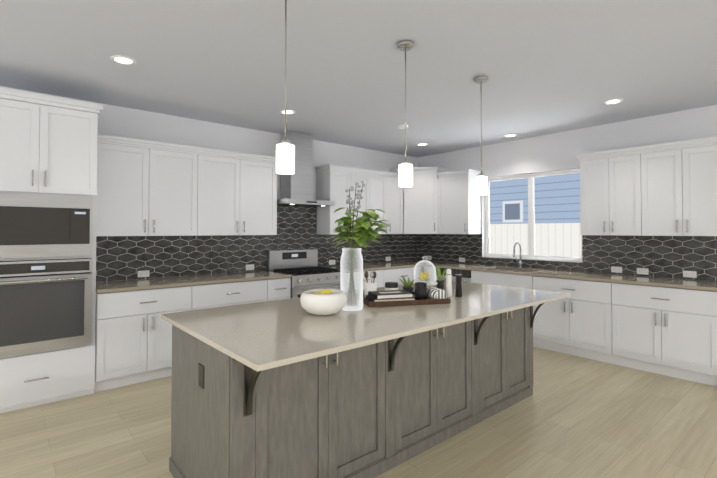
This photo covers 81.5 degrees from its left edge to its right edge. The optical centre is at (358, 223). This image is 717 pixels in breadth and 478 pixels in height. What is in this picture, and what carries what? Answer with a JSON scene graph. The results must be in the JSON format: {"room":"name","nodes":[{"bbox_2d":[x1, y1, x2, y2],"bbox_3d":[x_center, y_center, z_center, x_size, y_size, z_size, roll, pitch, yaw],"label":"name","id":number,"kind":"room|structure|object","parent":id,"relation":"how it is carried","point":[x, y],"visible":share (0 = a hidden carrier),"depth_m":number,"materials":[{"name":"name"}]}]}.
{"room":"kitchen","nodes":[
{"label":"kitchen","id":0,"kind":"room"},
{"bbox_2d":[0,86,415,281],"bbox_3d":[-2.650,0.138,4.305,9.540,2.740,0.150,1,-1,-41],"label":"wall","id":1,"kind":"structure","parent":0,"point":[118,121],"depth_m":5.05,"materials":[{"name":"white paint"}]},
{"bbox_2d":[96,138,203,235],"bbox_3d":[-2.209,-0.331,4.363,1.037,0.910,0.318,1,-1,-41],"label":"upper cabinet","id":2,"kind":"object","parent":1,"relation":"attached to","point":[148,188],"depth_m":4.22,"materials":[{"name":"white paint"}]},
{"bbox_2d":[204,150,276,235],"bbox_3d":[-1.511,-0.321,4.960,1.036,0.910,0.318,1,-1,-41],"label":"upper cabinet","id":3,"kind":"object","parent":1,"relation":"attached to","point":[240,194],"depth_m":4.85,"materials":[{"name":"white paint"}]},
{"bbox_2d":[96,206,417,281],"bbox_3d":[-0.835,0.171,5.749,4.938,0.879,0.010,1,-1,-41],"label":"backsplash","id":4,"kind":"structure","parent":1,"relation":"attached to","point":[118,258],"depth_m":5.10,"materials":[{"name":"grey tile"}]},
{"bbox_2d":[138,270,149,276],"bbox_3d":[-2.311,0.536,4.470,0.115,0.070,0.005,1,-1,-41],"label":"outlet","id":5,"kind":"object","parent":4,"relation":"attached to","point":[145,273],"depth_m":4.47,"materials":[{"name":"white plastic"}]},
{"bbox_2d":[246,264,253,269],"bbox_3d":[-1.375,0.549,5.270,0.115,0.070,0.005,1,-1,-41],"label":"outlet","id":6,"kind":"object","parent":4,"relation":"attached to","point":[248,267],"depth_m":5.27,"materials":[{"name":"white plastic"}]},
{"bbox_2d":[329,260,334,264],"bbox_3d":[-0.387,0.562,6.114,0.115,0.070,0.005,1,-1,-41],"label":"outlet","id":7,"kind":"object","parent":4,"relation":"attached to","point":[331,262],"depth_m":6.11,"materials":[{"name":"white plastic"}]},
{"bbox_2d":[277,131,334,206],"bbox_3d":[-0.755,-0.725,5.501,0.754,0.968,0.488,1,-1,-41],"label":"range hood","id":8,"kind":"object","parent":1,"relation":"attached to","point":[297,188],"visible":0.92,"depth_m":5.48,"materials":[{"name":"silver metal"}]},
{"bbox_2d":[315,168,374,234],"bbox_3d":[-0.196,-0.303,6.085,0.784,0.910,0.318,1,-1,-41],"label":"upper cabinet","id":9,"kind":"object","parent":1,"relation":"attached to","point":[332,183],"depth_m":5.88,"materials":[{"name":"white paint"}]},
{"bbox_2d":[375,172,402,233],"bbox_3d":[0.310,-0.295,6.517,0.784,0.910,0.318,1,-1,-41],"label":"upper cabinet","id":10,"kind":"object","parent":1,"relation":"attached to","point":[383,190],"depth_m":6.46,"materials":[{"name":"white paint"}]},
{"bbox_2d":[389,167,449,233],"bbox_3d":[1.006,-0.371,6.845,0.724,1.070,0.724,1,-1,-41],"label":"upper cabinet","id":11,"kind":"object","parent":1,"relation":"attached to","point":[420,206],"visible":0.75,"depth_m":6.65,"materials":[{"name":"white paint"}]},
{"bbox_2d":[0,347,716,477],"bbox_3d":[0.583,1.506,0.501,9.900,0.120,10.100,1,-1,-41],"label":"floor","id":12,"kind":"structure","parent":0,"point":[572,416],"depth_m":2.94,"materials":[{"name":"brown wood"}]},
{"bbox_2d":[0,87,102,413],"bbox_3d":[-2.858,0.219,3.577,1.010,2.555,0.655,1,-1,-41],"label":"tall cabinet","id":13,"kind":"object","parent":12,"relation":"on","point":[48,144],"visible":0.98,"depth_m":3.45,"materials":[{"name":"white paint"}]},
{"bbox_2d":[0,258,91,357],"bbox_3d":[-2.768,0.671,3.565,0.744,0.740,0.687,1,-1,-41],"label":"wall oven","id":14,"kind":"object","parent":13,"relation":"in","point":[45,305],"visible":0.98,"depth_m":3.38,"materials":[{"name":"silver metal"}]},
{"bbox_2d":[0,193,92,258],"bbox_3d":[-2.793,0.022,3.605,0.744,0.510,0.610,1,-1,-41],"label":"microwave","id":15,"kind":"object","parent":13,"relation":"in","point":[37,226],"visible":1,"depth_m":3.40,"materials":[{"name":"silver metal"}]},
{"bbox_2d":[94,285,201,391],"bbox_3d":[-2.170,1.062,4.177,0.882,0.888,0.618,1,-1,-41],"label":"base cabinet","id":16,"kind":"object","parent":12,"relation":"on","point":[133,337],"depth_m":3.87,"materials":[{"name":"white paint"}]},
{"bbox_2d":[96,271,291,292],"bbox_3d":[-1.748,0.607,4.531,1.981,0.030,0.641,1,-1,-41],"label":"countertop","id":17,"kind":"structure","parent":16,"relation":"on","point":[123,285],"depth_m":4.33,"materials":[{"name":"stone"}]},
{"bbox_2d":[198,279,273,309],"bbox_3d":[-1.560,1.070,4.699,0.966,0.888,0.618,1,-1,-41],"label":"base cabinet","id":18,"kind":"object","parent":12,"relation":"on","point":[214,295],"depth_m":4.50,"materials":[{"name":"white paint"}]},
{"bbox_2d":[274,277,290,299],"bbox_3d":[-1.144,1.076,5.054,0.369,0.888,0.618,1,-1,-41],"label":"base cabinet","id":19,"kind":"object","parent":12,"relation":"on","point":[282,286],"depth_m":4.87,"materials":[{"name":"white paint"}]},
{"bbox_2d":[267,249,339,297],"bbox_3d":[-0.679,0.937,5.384,0.754,1.173,0.692,1,-1,-41],"label":"range","id":20,"kind":"object","parent":12,"relation":"on","point":[304,269],"visible":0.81,"depth_m":5.37,"materials":[{"name":"silver metal"}]},
{"bbox_2d":[169,300,553,477],"bbox_3d":[0.285,1.040,2.977,2.779,0.894,1.131,1,-1,-41],"label":"kitchen island","id":21,"kind":"object","parent":12,"relation":"on","point":[288,388],"depth_m":2.35,"materials":[{"name":"grey wood"}]},
{"bbox_2d":[161,280,570,371],"bbox_3d":[0.260,0.579,3.005,2.814,0.025,1.294,1,-1,-41],"label":"island countertop","id":22,"kind":"structure","parent":21,"relation":"on","point":[261,336],"depth_m":2.35,"materials":[{"name":"beige stone"}]},
{"bbox_2d":[300,289,346,315],"bbox_3d":[-0.219,0.481,2.595,0.290,0.155,0.290,1,-1,-41],"label":"bowl","id":23,"kind":"object","parent":22,"relation":"on","point":[322,302],"visible":1,"depth_m":2.49,"materials":[{"name":"white ceramic"}]},
{"bbox_2d":[333,180,389,310],"bbox_3d":[-0.016,0.132,2.779,0.442,0.861,0.418,1,-1,-41],"label":"vase","id":24,"kind":"object","parent":22,"relation":"on","point":[363,229],"visible":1,"depth_m":2.72,"materials":[{"name":"clear glass"}]},
{"bbox_2d":[355,271,450,306],"bbox_3d":[0.314,0.461,3.076,0.599,0.210,0.404,0,-1,-14],"label":"decorative tray","id":25,"kind":"object","parent":22,"relation":"on","point":[423,293],"visible":1,"depth_m":2.98,"materials":[{"name":"brown wood"}]},
{"bbox_2d":[385,282,397,290],"bbox_3d":[0.251,0.500,3.161,0.101,0.110,0.101,1,-1,-41],"label":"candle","id":26,"kind":"object","parent":25,"relation":"on","point":[389,286],"depth_m":3.12,"materials":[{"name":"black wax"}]},
{"bbox_2d":[399,275,415,292],"bbox_3d":[0.373,0.472,3.211,0.163,0.169,0.166,1,-1,-41],"label":"succulent pot","id":27,"kind":"object","parent":25,"relation":"on","point":[407,286],"depth_m":3.19,"materials":[{"name":"green"}]},
{"bbox_2d":[415,282,426,299],"bbox_3d":[0.458,0.494,3.059,0.085,0.120,0.086,1,-1,-41],"label":"candle","id":28,"kind":"object","parent":25,"relation":"on","point":[420,287],"depth_m":3.02,"materials":[{"name":"black wax"}]},
{"bbox_2d":[427,286,446,298],"bbox_3d":[0.564,0.511,3.076,0.173,0.085,0.235,1,-1,-41],"label":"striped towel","id":29,"kind":"object","parent":25,"relation":"on","point":[432,292],"depth_m":2.99,"materials":[{"name":"white fabric"}]},
{"bbox_2d":[413,256,436,285],"bbox_3d":[0.563,0.423,3.527,0.210,0.303,0.210,1,-1,-41],"label":"glass cloche","id":30,"kind":"object","parent":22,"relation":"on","point":[424,276],"visible":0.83,"depth_m":3.51,"materials":[{"name":"clear glass"}]},
{"bbox_2d":[436,265,446,288],"bbox_3d":[0.732,0.468,3.710,0.145,0.219,0.168,1,-1,-41],"label":"potted plant","id":31,"kind":"object","parent":22,"relation":"on","point":[440,283],"visible":0.85,"depth_m":3.67,"materials":[{"name":"green plant"}]},
{"bbox_2d":[446,269,451,296],"bbox_3d":[0.714,0.461,3.281,0.054,0.218,0.053,1,-1,-41],"label":"salt mill","id":32,"kind":"object","parent":22,"relation":"on","point":[448,284],"visible":0.96,"depth_m":3.26,"materials":[{"name":"white ceramic"}]},
{"bbox_2d":[455,269,461,296],"bbox_3d":[0.787,0.461,3.265,0.054,0.218,0.053,1,-1,-41],"label":"pepper mill","id":33,"kind":"object","parent":22,"relation":"on","point":[458,290],"visible":1,"depth_m":3.25,"materials":[{"name":"black ceramic"}]},
{"bbox_2d":[343,269,386,291],"bbox_3d":[-0.106,1.090,5.941,0.829,0.888,0.618,1,-1,-41],"label":"base cabinet","id":34,"kind":"object","parent":12,"relation":"on","point":[383,276],"depth_m":5.81,"materials":[{"name":"white paint"}]},
{"bbox_2d":[325,261,419,272],"bbox_3d":[0.173,0.633,6.170,1.549,0.030,0.644,1,-1,-41],"label":"countertop","id":35,"kind":"structure","parent":34,"relation":"on","point":[400,264],"depth_m":6.17,"materials":[{"name":"stone"}]},
{"bbox_2d":[387,266,422,284],"bbox_3d":[0.432,1.098,6.401,0.830,0.888,0.618,1,-1,-41],"label":"base cabinet","id":36,"kind":"object","parent":12,"relation":"on","point":[393,275],"depth_m":6.19,"materials":[{"name":"white paint"}]},
{"bbox_2d":[424,266,436,280],"bbox_3d":[1.322,1.100,6.550,0.596,0.889,0.257,1,-1,-41],"label":"base cabinet","id":37,"kind":"object","parent":12,"relation":"on","point":[427,269],"depth_m":6.37,"materials":[{"name":"white paint"}]},
{"bbox_2d":[436,268,471,282],"bbox_3d":[1.572,1.095,6.189,0.645,0.886,0.606,1,-1,-41],"label":"dishwasher","id":38,"kind":"object","parent":12,"relation":"on","point":[466,275],"visible":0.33,"depth_m":5.91,"materials":[{"name":"silver metal"}]},
{"bbox_2d":[527,275,618,364],"bbox_3d":[2.657,1.075,4.972,0.618,0.888,0.991,1,-1,-41],"label":"base cabinet","id":39,"kind":"object","parent":12,"relation":"on","point":[585,324],"depth_m":4.70,"materials":[{"name":"white paint"}]},
{"bbox_2d":[619,283,716,386],"bbox_3d":[3.231,1.064,4.301,0.618,0.888,1.017,1,-1,-41],"label":"base cabinet","id":40,"kind":"object","parent":12,"relation":"on","point":[669,331],"depth_m":4.06,"materials":[{"name":"white paint"}]},
{"bbox_2d":[412,260,716,290],"bbox_3d":[2.184,0.730,5.514,0.641,0.244,4.252,1,-1,-41],"label":"countertop","id":41,"kind":"structure","parent":40,"relation":"on","point":[616,278],"depth_m":4.82,"materials":[{"name":"stone"}]},
{"bbox_2d":[513,242,522,267],"bbox_3d":[2.195,0.433,5.785,0.212,0.356,0.099,1,-1,-41],"label":"faucet","id":42,"kind":"object","parent":41,"relation":"on","point":[520,261],"visible":1,"depth_m":5.80,"materials":[{"name":"silver metal"}]},
{"bbox_2d":[0,0,716,157],"bbox_3d":[0.583,-1.353,0.547,9.900,0.120,10.100,1,-1,-41],"label":"ceiling","id":43,"kind":"structure","parent":0,"point":[546,67],"depth_m":3.22,"materials":[{"name":"white paint"}]},
{"bbox_2d":[110,55,135,64],"bbox_3d":[-1.793,-1.247,3.171,0.175,0.006,0.175,-1,-1,43],"label":"recessed light","id":44,"kind":"object","parent":43,"relation":"in","point":[119,59],"depth_m":3.17,"materials":[{"name":"white"}]},
{"bbox_2d":[276,0,294,174],"bbox_3d":[-0.391,-0.767,2.231,0.124,0.993,0.124,1,-1,-41],"label":"pendant light","id":45,"kind":"object","parent":43,"relation":"hanging from","point":[285,156],"visible":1,"depth_m":2.19,"materials":[{"name":"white glass"}]},
{"bbox_2d":[279,110,295,114],"bbox_3d":[-0.778,-1.224,4.553,0.175,0.006,0.175,-1,-1,43],"label":"recessed light","id":46,"kind":"object","parent":43,"relation":"in","point":[288,112],"depth_m":4.56,"materials":[{"name":"white"}]},
{"bbox_2d":[398,124,407,128],"bbox_3d":[0.553,-1.202,5.151,0.130,0.030,0.130,1,-1,-41],"label":"smoke detector","id":47,"kind":"object","parent":43,"relation":"attached to","point":[402,126],"visible":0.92,"depth_m":5.11,"materials":[{"name":"white plastic"}]},
{"bbox_2d":[397,40,413,186],"bbox_3d":[0.327,-0.757,2.884,0.124,0.993,0.124,1,-1,-41],"label":"pendant light","id":48,"kind":"object","parent":43,"relation":"hanging from","point":[405,173],"visible":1,"depth_m":2.85,"materials":[{"name":"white glass"}]},
{"bbox_2d":[473,76,488,194],"bbox_3d":[1.044,-0.746,3.537,0.124,0.993,0.124,1,-1,-41],"label":"pendant light","id":49,"kind":"object","parent":43,"relation":"hanging from","point":[481,179],"visible":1,"depth_m":3.50,"materials":[{"name":"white glass"}]},
{"bbox_2d":[504,134,516,136],"bbox_3d":[2.076,-1.206,5.677,0.175,0.006,0.175,0,-1,25],"label":"recessed light","id":50,"kind":"object","parent":43,"relation":"in","point":[508,135],"depth_m":5.66,"materials":[{"name":"white"}]},
{"bbox_2d":[603,99,622,104],"bbox_3d":[2.563,-1.230,4.185,0.175,0.006,0.175,-1,-1,43],"label":"recessed light","id":51,"kind":"object","parent":43,"relation":"in","point":[613,101],"depth_m":4.17,"materials":[{"name":"white"}]},
{"bbox_2d":[416,105,716,280],"bbox_3d":[4.288,0.128,3.691,0.150,2.740,10.100,1,-1,-41],"label":"wall","id":52,"kind":"structure","parent":0,"point":[551,152],"depth_m":5.42,"materials":[{"name":"white paint"}]},
{"bbox_2d":[437,169,480,233],"bbox_3d":[1.558,-0.324,6.482,0.355,0.965,0.615,1,-1,-41],"label":"upper cabinet","id":53,"kind":"object","parent":52,"relation":"attached to","point":[458,205],"visible":0.94,"depth_m":6.34,"materials":[{"name":"white paint"}]},
{"bbox_2d":[483,168,582,261],"bbox_3d":[2.421,-0.109,5.868,0.135,1.209,1.444,1,-1,-41],"label":"window","id":54,"kind":"structure","parent":52,"relation":"in","point":[531,255],"depth_m":5.88,"materials":[{"name":"white plastic"}]},
{"bbox_2d":[418,234,716,280],"bbox_3d":[2.433,0.373,5.734,0.010,0.474,4.254,1,-1,-41],"label":"backsplash","id":55,"kind":"structure","parent":52,"relation":"attached to","point":[668,256],"depth_m":4.95,"materials":[{"name":"grey tile"}]},
{"bbox_2d":[611,266,621,272],"bbox_3d":[3.080,0.544,4.960,0.005,0.070,0.115,1,-1,-41],"label":"outlet","id":56,"kind":"object","parent":55,"relation":"attached to","point":[613,269],"depth_m":4.96,"materials":[{"name":"white plastic"}]},
{"bbox_2d":[637,268,648,274],"bbox_3d":[3.252,0.540,4.758,0.005,0.070,0.115,1,-1,-41],"label":"outlet","id":57,"kind":"object","parent":55,"relation":"attached to","point":[645,271],"depth_m":4.75,"materials":[{"name":"white plastic"}]},
{"bbox_2d":[683,271,696,277],"bbox_3d":[3.531,0.535,4.432,0.005,0.070,0.115,1,-1,-41],"label":"outlet","id":58,"kind":"object","parent":55,"relation":"attached to","point":[689,274],"depth_m":4.43,"materials":[{"name":"white plastic"}]},
{"bbox_2d":[580,148,647,235],"bbox_3d":[2.999,-0.323,4.826,0.318,0.910,0.687,1,-1,-41],"label":"upper cabinet","id":59,"kind":"object","parent":52,"relation":"attached to","point":[614,188],"depth_m":4.70,"materials":[{"name":"white paint"}]},
{"bbox_2d":[648,140,716,235],"bbox_3d":[3.399,-0.331,4.359,0.318,0.910,0.779,1,-1,-41],"label":"upper cabinet","id":60,"kind":"object","parent":52,"relation":"attached to","point":[666,189],"depth_m":4.23,"materials":[{"name":"white paint"}]},
{"bbox_3d":[5.338,2.103,7.057,5.840,0.100,18.000,1,-1,-41],"label":"ground","id":61,"kind":"structure","parent":0,"visible":0},
{"bbox_2d":[489,173,579,223],"bbox_3d":[6.250,-1.684,7.898,0.240,7.500,18.000,1,-1,-41],"label":"house","id":62,"kind":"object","parent":61,"relation":"on","point":[560,197],"depth_m":9.98,"materials":[{"name":"blue wood"}]},
{"bbox_2d":[490,223,580,256],"bbox_3d":[4.760,1.005,6.580,0.040,2.080,18.000,1,-1,-41],"label":"fence","id":63,"kind":"object","parent":61,"relation":"on","point":[563,239],"depth_m":8.01,"materials":[{"name":"white wood"}]}
]}

